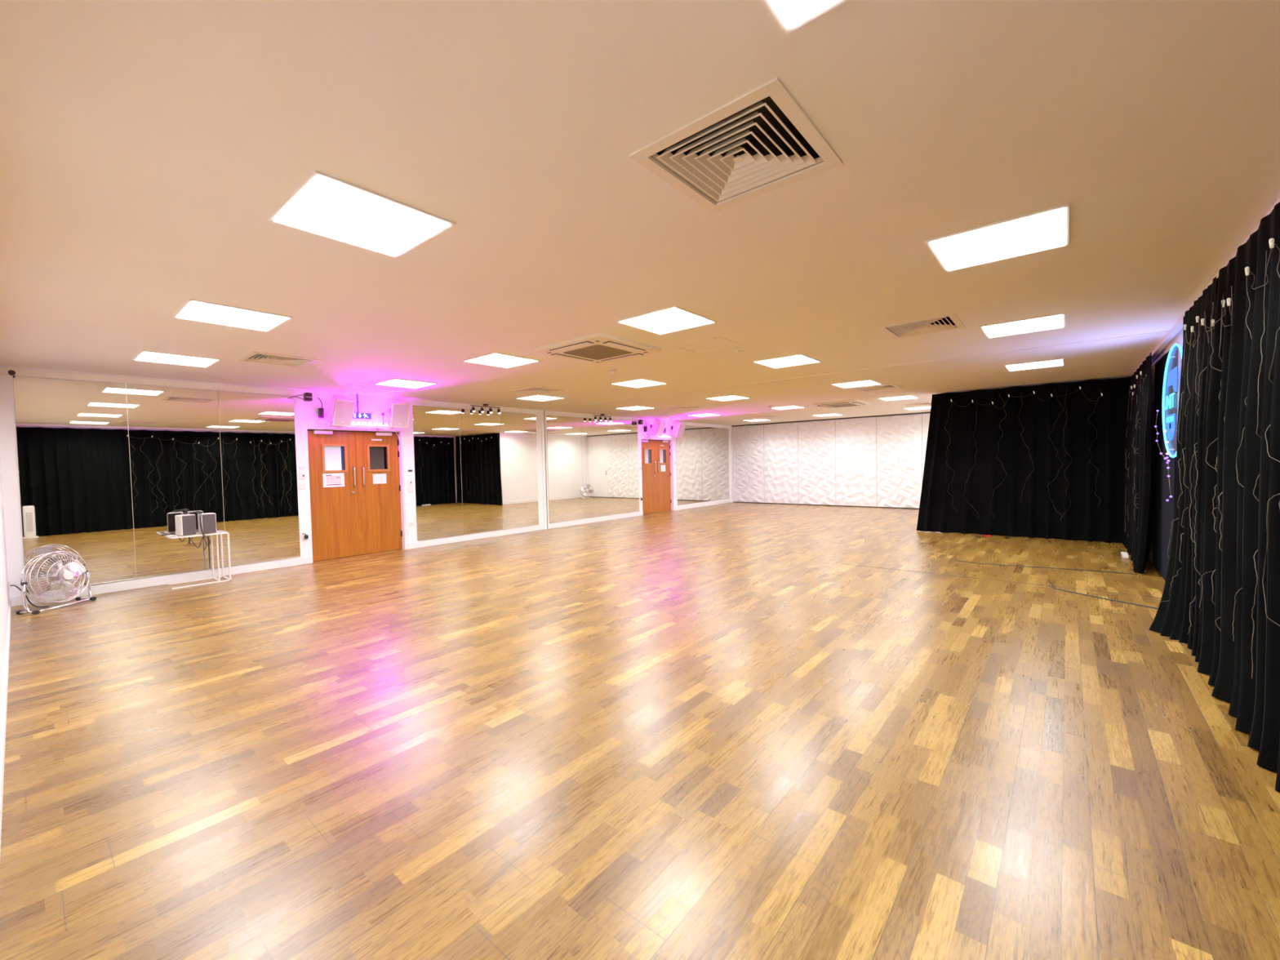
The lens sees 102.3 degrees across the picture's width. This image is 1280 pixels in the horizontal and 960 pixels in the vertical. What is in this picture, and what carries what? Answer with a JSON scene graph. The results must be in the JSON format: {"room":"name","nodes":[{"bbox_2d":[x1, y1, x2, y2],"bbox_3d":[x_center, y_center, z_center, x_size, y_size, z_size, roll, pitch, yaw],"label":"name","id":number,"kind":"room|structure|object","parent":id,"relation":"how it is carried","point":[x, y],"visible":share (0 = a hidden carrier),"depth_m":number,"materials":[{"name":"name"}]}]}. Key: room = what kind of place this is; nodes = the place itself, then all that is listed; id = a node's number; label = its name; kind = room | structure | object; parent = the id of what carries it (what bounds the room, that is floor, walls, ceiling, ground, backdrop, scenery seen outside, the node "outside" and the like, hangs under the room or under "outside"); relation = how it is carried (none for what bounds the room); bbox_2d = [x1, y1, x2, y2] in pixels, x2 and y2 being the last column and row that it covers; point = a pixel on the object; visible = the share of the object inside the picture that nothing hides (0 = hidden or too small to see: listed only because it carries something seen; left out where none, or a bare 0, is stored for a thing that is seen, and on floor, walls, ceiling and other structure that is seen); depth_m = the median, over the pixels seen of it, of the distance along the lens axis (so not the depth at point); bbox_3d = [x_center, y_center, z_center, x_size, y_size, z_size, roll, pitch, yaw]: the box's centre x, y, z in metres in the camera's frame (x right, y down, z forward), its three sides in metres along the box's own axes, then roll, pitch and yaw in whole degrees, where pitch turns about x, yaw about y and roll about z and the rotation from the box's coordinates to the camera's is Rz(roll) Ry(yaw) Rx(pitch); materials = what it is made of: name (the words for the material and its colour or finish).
{"room":"exercise studio","nodes":[
{"label":"exercise studio","id":0,"kind":"room"},
{"bbox_2d":[0,457,8,733],"bbox_3d":[-2.953,0.102,2.236,10.000,2.570,0.120,0,3,40],"label":"wall","id":1,"kind":"structure","parent":0,"point":[4,593],"depth_m":4.12,"materials":[{"name":"white paint"}]},
{"bbox_2d":[0,598,11,853],"bbox_3d":[-3.380,1.335,2.738,8.684,0.090,0.012,0,3,40],"label":"baseboard","id":2,"kind":"structure","parent":1,"relation":"attached to","point":[3,722],"depth_m":2.83,"materials":[{"name":"wood"}]},
{"bbox_2d":[1197,202,1279,791],"bbox_3d":[2.082,0.057,1.423,0.131,2.497,4.990,0,3,40],"label":"curtain","id":3,"kind":"object","parent":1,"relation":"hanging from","point":[1255,702],"visible":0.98,"depth_m":2.54,"materials":[{"name":"black fabric"}]},
{"bbox_2d":[1251,550,1257,678],"bbox_3d":[2.773,0.601,2.271,0.090,0.584,0.080,0,3,40],"label":"string lights","id":4,"kind":"object","parent":3,"relation":"hanging from","point":[1256,550],"depth_m":2.41,"materials":[{"name":"plastic"}]},
{"bbox_2d":[1244,238,1279,437],"bbox_3d":[2.748,-0.598,2.231,0.090,0.821,0.527,0,3,40],"label":"string lights","id":5,"kind":"object","parent":3,"relation":"hanging from","point":[1272,242],"depth_m":2.36,"materials":[{"name":"plastic"}]},
{"bbox_2d":[1262,493,1279,626],"bbox_3d":[2.618,0.315,2.082,0.090,0.522,0.241,0,3,40],"label":"string lights","id":6,"kind":"object","parent":3,"relation":"hanging from","point":[1277,494],"depth_m":2.22,"materials":[{"name":"plastic"}]},
{"bbox_2d":[1268,327,1279,383],"bbox_3d":[2.614,-0.500,2.070,0.090,0.212,0.128,0,3,40],"label":"string lights","id":7,"kind":"object","parent":3,"relation":"hanging from","point":[1279,327],"depth_m":2.19,"materials":[{"name":"plastic"}]},
{"bbox_2d":[0,365,731,599],"bbox_3d":[-1.931,-0.231,11.476,0.220,2.570,15.827,0,3,40],"label":"wall","id":8,"kind":"structure","parent":0,"point":[306,413],"depth_m":7.69,"materials":[{"name":"white paint"}]},
{"bbox_2d":[0,367,293,395],"bbox_3d":[-5.916,-1.208,6.475,0.014,0.075,2.727,0,3,40],"label":"trim","id":9,"kind":"structure","parent":8,"relation":"attached to","point":[24,372],"depth_m":6.26,"materials":[{"name":"paint"}]},
{"bbox_2d":[13,375,300,593],"bbox_3d":[-5.855,0.008,6.558,0.012,2.353,2.602,0,3,40],"label":"wall mirror","id":10,"kind":"object","parent":8,"relation":"attached to","point":[106,470],"visible":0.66,"depth_m":6.33,"materials":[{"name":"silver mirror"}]},
{"bbox_2d":[289,392,312,401],"bbox_3d":[-4.929,-1.205,7.481,0.336,0.120,0.137,-2,2,-15],"label":"security camera","id":11,"kind":"object","parent":8,"relation":"attached to","point":[308,397],"visible":1,"depth_m":7.47,"materials":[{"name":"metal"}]},
{"bbox_2d":[317,397,324,418],"bbox_3d":[-4.806,-1.086,7.767,0.074,0.309,0.061,0,3,40],"label":"power adapter","id":12,"kind":"object","parent":8,"relation":"attached to","point":[321,411],"visible":1,"depth_m":7.75,"materials":[{"name":"black plastic"}]},
{"bbox_2d":[328,394,355,426],"bbox_3d":[-4.537,-1.052,7.808,0.437,0.473,0.274,0,3,40],"label":"wall speaker","id":13,"kind":"object","parent":8,"relation":"attached to","point":[341,411],"visible":1,"depth_m":7.72,"materials":[{"name":"white plastic"}]},
{"bbox_2d":[333,400,353,425],"bbox_3d":[-4.441,-1.002,7.731,0.155,0.340,0.230,0,2,37],"label":"grille","id":14,"kind":"object","parent":13,"relation":"attached to","point":[343,410],"depth_m":7.72,"materials":[{"name":"white plastic"}]},
{"bbox_2d":[306,427,405,561],"bbox_3d":[-4.531,0.206,8.285,0.140,2.020,1.417,0,3,40],"label":"door","id":15,"kind":"structure","parent":8,"relation":"in","point":[360,517],"depth_m":8.29,"materials":[{"name":"orange wood"}]},
{"bbox_2d":[322,472,344,487],"bbox_3d":[-4.768,0.001,8.034,0.004,0.214,0.304,0,3,40],"label":"paper notice","id":16,"kind":"object","parent":15,"relation":"attached to","point":[330,480],"visible":1,"depth_m":8.03,"materials":[{"name":"paper"}]},
{"bbox_2d":[373,473,386,484],"bbox_3d":[-4.323,-0.020,8.570,0.004,0.162,0.216,0,3,40],"label":"paper notice","id":17,"kind":"object","parent":15,"relation":"attached to","point":[377,478],"visible":1,"depth_m":8.56,"materials":[{"name":"paper"}]},
{"bbox_2d":[327,422,408,535],"bbox_3d":[-4.307,0.027,8.295,0.177,1.890,1.218,0,3,40],"label":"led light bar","id":18,"kind":"object","parent":8,"relation":"attached to","point":[363,425],"visible":0.95,"depth_m":8.25,"materials":[{"name":"white plastic"}]},
{"bbox_2d":[10,498,732,606],"bbox_3d":[-1.817,1.000,11.439,0.016,0.108,15.395,0,3,40],"label":"baseboard","id":19,"kind":"structure","parent":8,"relation":"attached to","point":[166,580],"depth_m":7.23,"materials":[{"name":"wood"}]},
{"bbox_2d":[389,398,410,427],"bbox_3d":[-3.976,-1.097,8.477,0.276,0.473,0.458,-3,3,-40],"label":"wall speaker","id":20,"kind":"object","parent":8,"relation":"attached to","point":[400,409],"visible":1,"depth_m":8.37,"materials":[{"name":"white plastic"}]},
{"bbox_2d":[391,404,409,426],"bbox_3d":[-3.884,-1.045,8.371,0.240,0.340,0.155,-3,3,-40],"label":"grille","id":21,"kind":"object","parent":20,"relation":"attached to","point":[400,412],"depth_m":8.37,"materials":[{"name":"white plastic"}]},
{"bbox_2d":[412,404,538,541],"bbox_3d":[-3.040,-0.165,9.953,0.012,2.353,2.680,0,3,40],"label":"wall mirror","id":22,"kind":"object","parent":8,"relation":"attached to","point":[476,472],"visible":0.97,"depth_m":9.80,"materials":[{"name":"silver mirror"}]},
{"bbox_2d":[540,410,549,529],"bbox_3d":[-2.051,-0.217,11.136,0.030,2.570,0.125,0,3,40],"label":"trim","id":23,"kind":"structure","parent":8,"relation":"attached to","point":[543,418],"depth_m":11.12,"materials":[{"name":"paint"}]},
{"bbox_2d":[546,415,639,523],"bbox_3d":[-1.021,-0.289,12.389,0.012,2.353,3.069,0,3,40],"label":"wall mirror","id":24,"kind":"object","parent":8,"relation":"attached to","point":[593,465],"visible":0.96,"depth_m":12.21,"materials":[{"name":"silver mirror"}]},
{"bbox_2d":[640,438,674,514],"bbox_3d":[0.449,-0.108,14.293,0.140,2.035,1.423,0,3,40],"label":"door","id":25,"kind":"structure","parent":8,"relation":"in","point":[657,485],"depth_m":14.36,"materials":[{"name":"orange wood"}]},
{"bbox_2d":[649,418,666,436],"bbox_3d":[0.473,-1.407,13.860,0.427,0.473,0.274,0,3,40],"label":"wall speaker","id":26,"kind":"object","parent":8,"relation":"attached to","point":[658,427],"visible":1,"depth_m":13.77,"materials":[{"name":"white plastic"}]},
{"bbox_2d":[657,422,666,435],"bbox_3d":[0.566,-1.356,13.786,0.155,0.340,0.230,0,2,37],"label":"grille","id":27,"kind":"object","parent":26,"relation":"attached to","point":[660,426],"depth_m":13.77,"materials":[{"name":"white plastic"}]},
{"bbox_2d":[647,435,671,439],"bbox_3d":[0.512,-1.168,14.100,0.175,0.096,0.950,0,3,40],"label":"led light bar","id":28,"kind":"object","parent":8,"relation":"attached to","point":[648,437],"visible":0.88,"depth_m":14.08,"materials":[{"name":"white plastic"}]},
{"bbox_2d":[671,420,686,437],"bbox_3d":[1.067,-1.438,14.585,0.266,0.473,0.427,-3,3,-42],"label":"wall speaker","id":29,"kind":"object","parent":8,"relation":"attached to","point":[678,428],"visible":1,"depth_m":14.50,"materials":[{"name":"white plastic"}]},
{"bbox_2d":[676,424,685,436],"bbox_3d":[1.152,-1.387,14.494,0.230,0.340,0.155,-3,3,-42],"label":"grille","id":30,"kind":"object","parent":29,"relation":"attached to","point":[680,428],"depth_m":14.48,"materials":[{"name":"white plastic"}]},
{"bbox_2d":[675,425,729,505],"bbox_3d":[2.016,-0.488,16.053,0.012,2.330,2.992,0,3,40],"label":"wall mirror","id":31,"kind":"object","parent":8,"relation":"attached to","point":[702,452],"visible":0.97,"depth_m":15.95,"materials":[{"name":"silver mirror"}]},
{"bbox_2d":[730,425,733,502],"bbox_3d":[3.094,-0.533,17.323,0.055,2.570,0.060,0,3,40],"label":"trim","id":32,"kind":"structure","parent":8,"relation":"attached to","point":[731,455],"depth_m":17.30,"materials":[{"name":"paint"}]},
{"bbox_2d":[540,330,1168,410],"bbox_3d":[1.514,-1.470,8.022,9.420,0.007,0.080,0,3,40],"label":"trim","id":33,"kind":"structure","parent":8,"relation":"attached to","point":[1164,331],"depth_m":6.45,"materials":[{"name":"paint"}]},
{"bbox_2d":[0,502,1279,959],"bbox_3d":[1.801,1.129,8.453,10.600,0.100,16.027,0,3,40],"label":"floor","id":34,"kind":"structure","parent":0,"point":[709,732],"depth_m":2.41,"materials":[{"name":"brown wood"}]},
{"bbox_2d":[9,585,48,607],"bbox_3d":[-6.403,1.220,5.397,0.301,0.261,0.065,-2,2,-18],"label":"power cable","id":35,"kind":"object","parent":34,"relation":"on","point":[17,587],"visible":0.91,"depth_m":5.38,"materials":[{"name":"black plastic"}]},
{"bbox_2d":[15,551,96,614],"bbox_3d":[-6.157,1.050,5.454,0.278,0.591,0.611,-1,2,3],"label":"floor fan","id":36,"kind":"object","parent":34,"relation":"on","point":[51,565],"visible":1,"depth_m":5.41,"materials":[{"name":"silver metal"}]},
{"bbox_2d":[164,530,231,589],"bbox_3d":[-5.560,0.986,6.492,0.382,0.622,0.567,0,3,40],"label":"side table","id":37,"kind":"object","parent":34,"relation":"on","point":[220,532],"visible":0.94,"depth_m":6.56,"materials":[{"name":"white metal"}]},
{"bbox_2d":[174,514,195,535],"bbox_3d":[-5.604,0.554,6.364,0.170,0.250,0.148,0,2,26],"label":"speaker","id":38,"kind":"object","parent":37,"relation":"on","point":[185,524],"visible":0.99,"depth_m":6.31},
{"bbox_2d":[182,515,195,535],"bbox_3d":[-5.531,0.554,6.329,0.008,0.238,0.132,0,2,26],"label":"grille","id":39,"kind":"object","parent":38,"relation":"attached to","point":[188,522],"depth_m":6.32,"materials":[{"name":"grey fabric"}]},
{"bbox_2d":[182,511,210,551],"bbox_3d":[-5.478,0.634,6.375,0.165,0.497,0.237,0,3,40],"label":"cable","id":40,"kind":"object","parent":38,"relation":"hanging from","point":[197,512],"visible":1,"depth_m":6.36,"materials":[{"name":"black plastic"}]},
{"bbox_2d":[197,512,216,533],"bbox_3d":[-5.466,0.546,6.515,0.170,0.250,0.148,0,2,36],"label":"speaker","id":41,"kind":"object","parent":37,"relation":"on","point":[208,519],"visible":0.97,"depth_m":6.46},
{"bbox_2d":[731,411,930,509],"bbox_3d":[5.734,-0.514,15.132,6.816,2.569,0.065,0,3,40],"label":"wall","id":42,"kind":"structure","parent":34,"relation":"on","point":[873,461],"depth_m":15.14,"materials":[{"name":"paint"}]},
{"bbox_2d":[955,560,1137,574],"bbox_3d":[4.928,1.078,6.367,1.780,0.010,0.095,0,2,34],"label":"power cable","id":43,"kind":"object","parent":34,"relation":"on","point":[955,560],"visible":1,"depth_m":6.32,"materials":[{"name":"black plastic"}]},
{"bbox_2d":[1047,579,1158,608],"bbox_3d":[4.450,1.129,5.130,0.259,0.012,1.185,-1,2,-4],"label":"power cable","id":44,"kind":"object","parent":34,"relation":"on","point":[1047,580],"visible":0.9,"depth_m":4.94,"materials":[{"name":"black plastic"}]},
{"bbox_2d":[0,0,1279,426],"bbox_3d":[1.746,-1.489,8.364,10.600,0.001,16.027,0,3,40],"label":"ceiling","id":45,"kind":"structure","parent":0,"point":[148,148],"depth_m":2.16,"materials":[{"name":"paint"}]},
{"bbox_2d":[132,350,221,367],"bbox_3d":[-4.790,-1.244,5.337,0.600,0.012,0.600,0,3,40],"label":"ceiling light panel","id":46,"kind":"object","parent":45,"relation":"attached to","point":[144,356],"visible":1,"depth_m":5.29,"materials":[{"name":"white plastic"}]},
{"bbox_2d":[173,298,292,332],"bbox_3d":[-3.079,-1.231,3.906,0.600,0.012,0.600,0,3,40],"label":"ceiling light panel","id":47,"kind":"object","parent":45,"relation":"attached to","point":[193,309],"visible":1,"depth_m":3.86,"materials":[{"name":"white plastic"}]},
{"bbox_2d":[236,351,321,368],"bbox_3d":[-3.833,-1.371,5.473,0.600,0.208,0.600,0,3,40],"label":"ceiling vent","id":48,"kind":"object","parent":45,"relation":"in","point":[253,357],"visible":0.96,"depth_m":5.48,"materials":[{"name":"metal"}]},
{"bbox_2d":[267,169,455,257],"bbox_3d":[-1.308,-1.219,2.439,0.600,0.012,0.600,0,3,40],"label":"ceiling light panel","id":49,"kind":"object","parent":45,"relation":"attached to","point":[324,205],"visible":1,"depth_m":2.38,"materials":[{"name":"white plastic"}]},
{"bbox_2d":[352,394,372,419],"bbox_3d":[-4.402,-1.161,8.152,0.048,0.385,0.310,0,3,40],"label":"exit sign","id":50,"kind":"object","parent":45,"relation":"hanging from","point":[357,415],"visible":0.87,"depth_m":8.12,"materials":[{"name":"plastic"}]},
{"bbox_2d":[373,378,437,388],"bbox_3d":[-3.260,-1.338,7.183,0.600,0.012,0.600,0,3,40],"label":"ceiling light panel","id":51,"kind":"object","parent":45,"relation":"attached to","point":[393,382],"visible":1,"depth_m":7.13,"materials":[{"name":"white plastic"}]},
{"bbox_2d":[470,404,501,413],"bbox_3d":[-2.929,-1.355,9.807,0.109,0.168,0.650,0,3,40],"label":"bar","id":52,"kind":"object","parent":45,"relation":"hanging from","point":[485,405],"visible":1,"depth_m":9.77,"materials":[{"name":"brown metal"}]},
{"bbox_2d":[462,352,540,368],"bbox_3d":[-1.541,-1.325,5.746,0.600,0.012,0.600,0,3,40],"label":"ceiling light panel","id":53,"kind":"object","parent":45,"relation":"attached to","point":[495,359],"visible":1,"depth_m":5.69,"materials":[{"name":"white plastic"}]},
{"bbox_2d":[510,386,564,394],"bbox_3d":[-1.609,-1.506,8.107,0.600,0.208,0.600,0,3,40],"label":"ceiling vent","id":54,"kind":"object","parent":45,"relation":"in","point":[537,390],"visible":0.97,"depth_m":8.10,"materials":[{"name":"metal"}]},
{"bbox_2d":[516,395,564,401],"bbox_3d":[-1.745,-1.432,9.042,0.600,0.012,0.600,0,3,40],"label":"ceiling light panel","id":55,"kind":"object","parent":45,"relation":"attached to","point":[535,397],"visible":1,"depth_m":8.98,"materials":[{"name":"white plastic"}]},
{"bbox_2d":[533,333,661,364],"bbox_3d":[-0.431,-1.315,5.268,0.950,0.048,0.950,0,3,40],"label":"air conditioning unit","id":56,"kind":"object","parent":45,"relation":"attached to","point":[595,348],"visible":1,"depth_m":5.12,"materials":[{"name":"plastic"}]},
{"bbox_2d":[563,344,632,359],"bbox_3d":[-0.430,-1.297,5.269,0.524,0.008,0.524,0,3,40],"label":"grille","id":57,"kind":"object","parent":56,"relation":"attached to","point":[593,352],"depth_m":5.23,"materials":[{"name":"metal"}]},
{"bbox_2d":[594,413,611,422],"bbox_3d":[-0.889,-1.481,12.269,0.109,0.168,0.600,0,3,40],"label":"bar","id":58,"kind":"object","parent":45,"relation":"hanging from","point":[601,415],"visible":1,"depth_m":12.23,"materials":[{"name":"brown metal"}]},
{"bbox_2d":[615,405,654,410],"bbox_3d":[-0.100,-1.534,11.027,0.600,0.012,0.600,0,3,40],"label":"ceiling light panel","id":59,"kind":"object","parent":45,"relation":"attached to","point":[634,407],"visible":1,"depth_m":10.97,"materials":[{"name":"white plastic"}]},
{"bbox_2d":[610,378,667,387],"bbox_3d":[-0.012,-1.420,7.607,0.600,0.012,0.600,0,3,40],"label":"ceiling light panel","id":60,"kind":"object","parent":45,"relation":"attached to","point":[639,383],"visible":1,"depth_m":7.55,"materials":[{"name":"white plastic"}]},
{"bbox_2d":[615,305,716,334],"bbox_3d":[0.222,-1.313,4.285,0.600,0.012,0.600,0,3,40],"label":"ceiling light panel","id":61,"kind":"object","parent":45,"relation":"attached to","point":[673,318],"visible":1,"depth_m":4.24,"materials":[{"name":"white plastic"}]},
{"bbox_2d":[665,405,702,409],"bbox_3d":[0.959,-1.663,11.144,0.600,0.208,0.600,0,3,40],"label":"ceiling vent","id":62,"kind":"object","parent":45,"relation":"in","point":[681,407],"visible":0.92,"depth_m":11.13,"materials":[{"name":"metal"}]},
{"bbox_2d":[688,413,719,417],"bbox_3d":[1.623,-1.637,13.026,0.600,0.012,0.600,0,3,40],"label":"ceiling light panel","id":63,"kind":"object","parent":45,"relation":"attached to","point":[706,414],"visible":1,"depth_m":12.94,"materials":[{"name":"white plastic"}]},
{"bbox_2d":[692,413,719,417],"bbox_3d":[1.623,-1.637,13.026,0.566,0.012,0.566,0,3,40],"label":"diffuser","id":64,"kind":"object","parent":63,"relation":"attached to","point":[698,415],"depth_m":12.96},
{"bbox_2d":[671,336,741,352],"bbox_3d":[0.670,-1.356,5.186,0.540,0.006,0.480,0,3,40],"label":"access hatch","id":65,"kind":"object","parent":45,"relation":"attached to","point":[713,343],"visible":1,"depth_m":5.17,"materials":[{"name":"paint"}]},
{"bbox_2d":[706,395,750,400],"bbox_3d":[1.638,-1.522,9.613,0.600,0.012,0.600,0,3,40],"label":"ceiling light panel","id":66,"kind":"object","parent":45,"relation":"attached to","point":[729,397],"visible":1,"depth_m":9.54,"materials":[{"name":"white plastic"}]},
{"bbox_2d":[628,77,843,213],"bbox_3d":[0.378,-1.342,1.997,0.600,0.208,0.600,0,3,40],"label":"ceiling vent","id":67,"kind":"object","parent":45,"relation":"in","point":[762,136],"visible":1,"depth_m":2.03,"materials":[{"name":"metal"}]},
{"bbox_2d":[751,415,780,417],"bbox_3d":[3.419,-1.807,13.907,0.600,0.208,0.600,0,3,40],"label":"ceiling vent","id":68,"kind":"object","parent":45,"relation":"in","point":[762,416],"visible":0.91,"depth_m":13.89,"materials":[{"name":"metal"}]},
{"bbox_2d":[768,405,804,409],"bbox_3d":[3.304,-1.625,11.607,0.600,0.012,0.600,0,3,40],"label":"ceiling light panel","id":69,"kind":"object","parent":45,"relation":"attached to","point":[786,406],"visible":0.88,"depth_m":11.54,"materials":[{"name":"white plastic"}]},
{"bbox_2d":[752,353,821,368],"bbox_3d":[1.751,-1.408,6.146,0.600,0.012,0.600,0,3,40],"label":"ceiling light panel","id":70,"kind":"object","parent":45,"relation":"attached to","point":[797,359],"visible":1,"depth_m":6.09,"materials":[{"name":"white plastic"}]},
{"bbox_2d":[762,0,847,35],"bbox_3d":[0.440,-1.207,0.991,0.600,0.012,0.600,0,3,40],"label":"ceiling light panel","id":71,"kind":"object","parent":45,"relation":"attached to","point":[790,15],"visible":1,"depth_m":1.33,"materials":[{"name":"white plastic"}]},
{"bbox_2d":[771,0,838,27],"bbox_3d":[0.440,-1.206,0.991,0.566,0.012,0.566,0,3,40],"label":"diffuser","id":72,"kind":"object","parent":71,"relation":"attached to","point":[788,13],"depth_m":1.33,"materials":[{"name":"plastic"}]},
{"bbox_2d":[812,413,841,416],"bbox_3d":[5.015,-1.734,13.797,0.600,0.012,0.600,0,3,40],"label":"ceiling light panel","id":73,"kind":"object","parent":45,"relation":"attached to","point":[833,414],"visible":1,"depth_m":13.71,"materials":[{"name":"white plastic"}]},
{"bbox_2d":[815,413,841,416],"bbox_3d":[5.015,-1.734,13.797,0.566,0.012,0.566,0,3,40],"label":"diffuser","id":74,"kind":"object","parent":73,"relation":"attached to","point":[824,415],"depth_m":13.71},
{"bbox_2d":[811,400,871,408],"bbox_3d":[4.285,-1.607,10.989,0.950,0.048,0.950,0,3,40],"label":"air conditioning unit","id":75,"kind":"object","parent":45,"relation":"attached to","point":[850,402],"visible":1,"depth_m":10.81,"materials":[{"name":"plastic"}]},
{"bbox_2d":[826,403,856,407],"bbox_3d":[4.286,-1.589,10.990,0.524,0.008,0.524,0,3,40],"label":"grille","id":76,"kind":"object","parent":75,"relation":"attached to","point":[846,404],"depth_m":10.95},
{"bbox_2d":[831,379,882,388],"bbox_3d":[3.417,-1.510,8.140,0.600,0.012,0.600,0,3,40],"label":"ceiling light panel","id":77,"kind":"object","parent":45,"relation":"attached to","point":[868,382],"visible":1,"depth_m":8.08,"materials":[{"name":"white plastic"}]},
{"bbox_2d":[853,383,901,391],"bbox_3d":[3.985,-1.642,8.636,0.600,0.208,0.600,0,3,40],"label":"ceiling vent","id":78,"kind":"object","parent":45,"relation":"in","point":[891,386],"visible":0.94,"depth_m":8.65,"materials":[{"name":"metal"}]},
{"bbox_2d":[878,395,918,400],"bbox_3d":[5.099,-1.614,10.185,0.600,0.012,0.600,0,3,40],"label":"ceiling light panel","id":79,"kind":"object","parent":45,"relation":"attached to","point":[908,397],"visible":1,"depth_m":10.11,"materials":[{"name":"white plastic"}]},
{"bbox_2d":[899,402,931,406],"bbox_3d":[6.181,-1.784,11.489,0.600,0.208,0.600,0,3,40],"label":"ceiling vent","id":80,"kind":"object","parent":45,"relation":"in","point":[919,403],"visible":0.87,"depth_m":11.51,"materials":[{"name":"metal"}]},
{"bbox_2d":[903,405,930,409],"bbox_3d":[6.718,-1.722,12.373,0.600,0.012,0.600,0,3,40],"label":"ceiling light panel","id":81,"kind":"object","parent":45,"relation":"attached to","point":[919,407],"visible":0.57,"depth_m":12.33,"materials":[{"name":"white plastic"}]},
{"bbox_2d":[876,313,965,338],"bbox_3d":[2.536,-1.477,4.647,0.600,0.208,0.600,0,3,40],"label":"ceiling vent","id":82,"kind":"object","parent":45,"relation":"in","point":[948,322],"visible":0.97,"depth_m":4.68,"materials":[{"name":"metal"}]},
{"bbox_2d":[925,203,1069,272],"bbox_3d":[1.970,-1.301,2.837,0.600,0.012,0.600,0,3,40],"label":"ceiling light panel","id":83,"kind":"object","parent":45,"relation":"attached to","point":[1048,228],"visible":1,"depth_m":2.78,"materials":[{"name":"white plastic"}]},
{"bbox_2d":[979,312,1065,337],"bbox_3d":[3.491,-1.396,4.704,0.600,0.012,0.600,0,3,40],"label":"ceiling light panel","id":84,"kind":"object","parent":45,"relation":"attached to","point":[1054,321],"visible":1,"depth_m":4.65,"materials":[{"name":"white plastic"}]},
{"bbox_2d":[915,376,1131,542],"bbox_3d":[6.348,-0.307,8.758,2.980,2.552,0.117,0,2,39],"label":"curtain","id":85,"kind":"object","parent":45,"relation":"hanging from","point":[1087,518],"visible":0.94,"depth_m":8.63,"materials":[{"name":"black fabric"}]},
{"bbox_2d":[945,386,1102,520],"bbox_3d":[6.381,-0.410,8.714,2.123,2.151,0.094,0,2,39],"label":"string lights","id":86,"kind":"object","parent":85,"relation":"hanging from","point":[1079,386],"visible":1,"depth_m":8.51,"materials":[{"name":"plastic"}]},
{"bbox_2d":[1004,358,1064,371],"bbox_3d":[5.166,-1.500,6.755,0.600,0.012,0.600,0,3,40],"label":"ceiling light panel","id":87,"kind":"object","parent":45,"relation":"attached to","point":[1055,362],"visible":1,"depth_m":6.70,"materials":[{"name":"white plastic"}]},
{"bbox_2d":[846,564,1161,598],"bbox_3d":[3.837,1.121,5.895,3.000,0.001,0.015,0,3,40],"label":"trim","id":88,"kind":"structure","parent":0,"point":[846,564],"depth_m":5.70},
{"bbox_2d":[1148,328,1182,563],"bbox_3d":[4.177,-0.095,3.645,0.120,2.570,11.157,0,3,40],"label":"wall","id":89,"kind":"structure","parent":0,"point":[1178,338],"depth_m":6.45,"materials":[{"name":"white paint"}]},
{"bbox_2d":[1152,342,1177,581],"bbox_3d":[5.801,-0.149,5.713,0.013,2.450,1.600,0,3,40],"label":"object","id":90,"kind":"object","parent":89,"relation":"attached to","point":[1163,510],"visible":0.86,"depth_m":5.71,"materials":[{"name":"fabric"}]},
{"bbox_2d":[1162,343,1182,457],"bbox_3d":[5.012,-0.738,4.817,0.060,1.059,1.059,0,2,38],"label":"sign","id":91,"kind":"object","parent":89,"relation":"attached to","point":[1172,375],"visible":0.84,"depth_m":4.97,"materials":[{"name":"blue plastic"}]},
{"bbox_2d":[1154,409,1172,501],"bbox_3d":[5.351,-0.276,5.293,0.055,0.950,1.149,0,3,40],"label":"fairy lights","id":92,"kind":"object","parent":91,"relation":"attached to","point":[1155,426],"visible":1,"depth_m":5.08,"materials":[{"name":"plastic"}]},
{"bbox_2d":[1133,197,1279,374],"bbox_3d":[3.957,-1.349,3.549,0.048,0.048,10.827,0,3,40],"label":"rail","id":93,"kind":"structure","parent":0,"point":[1178,326],"depth_m":4.66,"materials":[{"name":"metal"}]},
{"bbox_2d":[1122,351,1152,573],"bbox_3d":[6.541,-0.226,6.828,0.163,2.512,2.581,0,3,40],"label":"curtain","id":94,"kind":"object","parent":93,"relation":"hanging from","point":[1136,543],"visible":0.97,"depth_m":6.17,"materials":[{"name":"black fabric"}]},
{"bbox_2d":[1124,371,1143,534],"bbox_3d":[6.583,-0.240,6.845,0.118,2.264,2.060,0,3,40],"label":"string lights","id":95,"kind":"object","parent":94,"relation":"hanging from","point":[1140,372],"visible":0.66,"depth_m":6.79,"materials":[{"name":"plastic"}]},
{"bbox_2d":[1148,275,1216,662],"bbox_3d":[3.980,-0.064,3.818,0.265,2.497,1.232,0,3,40],"label":"curtain","id":96,"kind":"object","parent":93,"relation":"hanging from","point":[1171,620],"visible":0.79,"depth_m":3.73,"materials":[{"name":"black fabric"}]},
{"bbox_2d":[1177,442,1215,610],"label":"string lights","id":97,"kind":"object","parent":96,"relation":"hanging from","point":[1197,442],"depth_m":3.49,"materials":[{"name":"plastic"}]},
{"bbox_2d":[1178,285,1232,424],"label":"string lights","id":98,"kind":"object","parent":96,"relation":"hanging from","point":[1212,321],"depth_m":3.42,"materials":[{"name":"plastic"}]},
{"bbox_2d":[1212,484,1222,550],"label":"string lights","id":99,"kind":"object","parent":96,"relation":"hanging from","point":[1216,484],"depth_m":2.92,"materials":[{"name":"plastic"}]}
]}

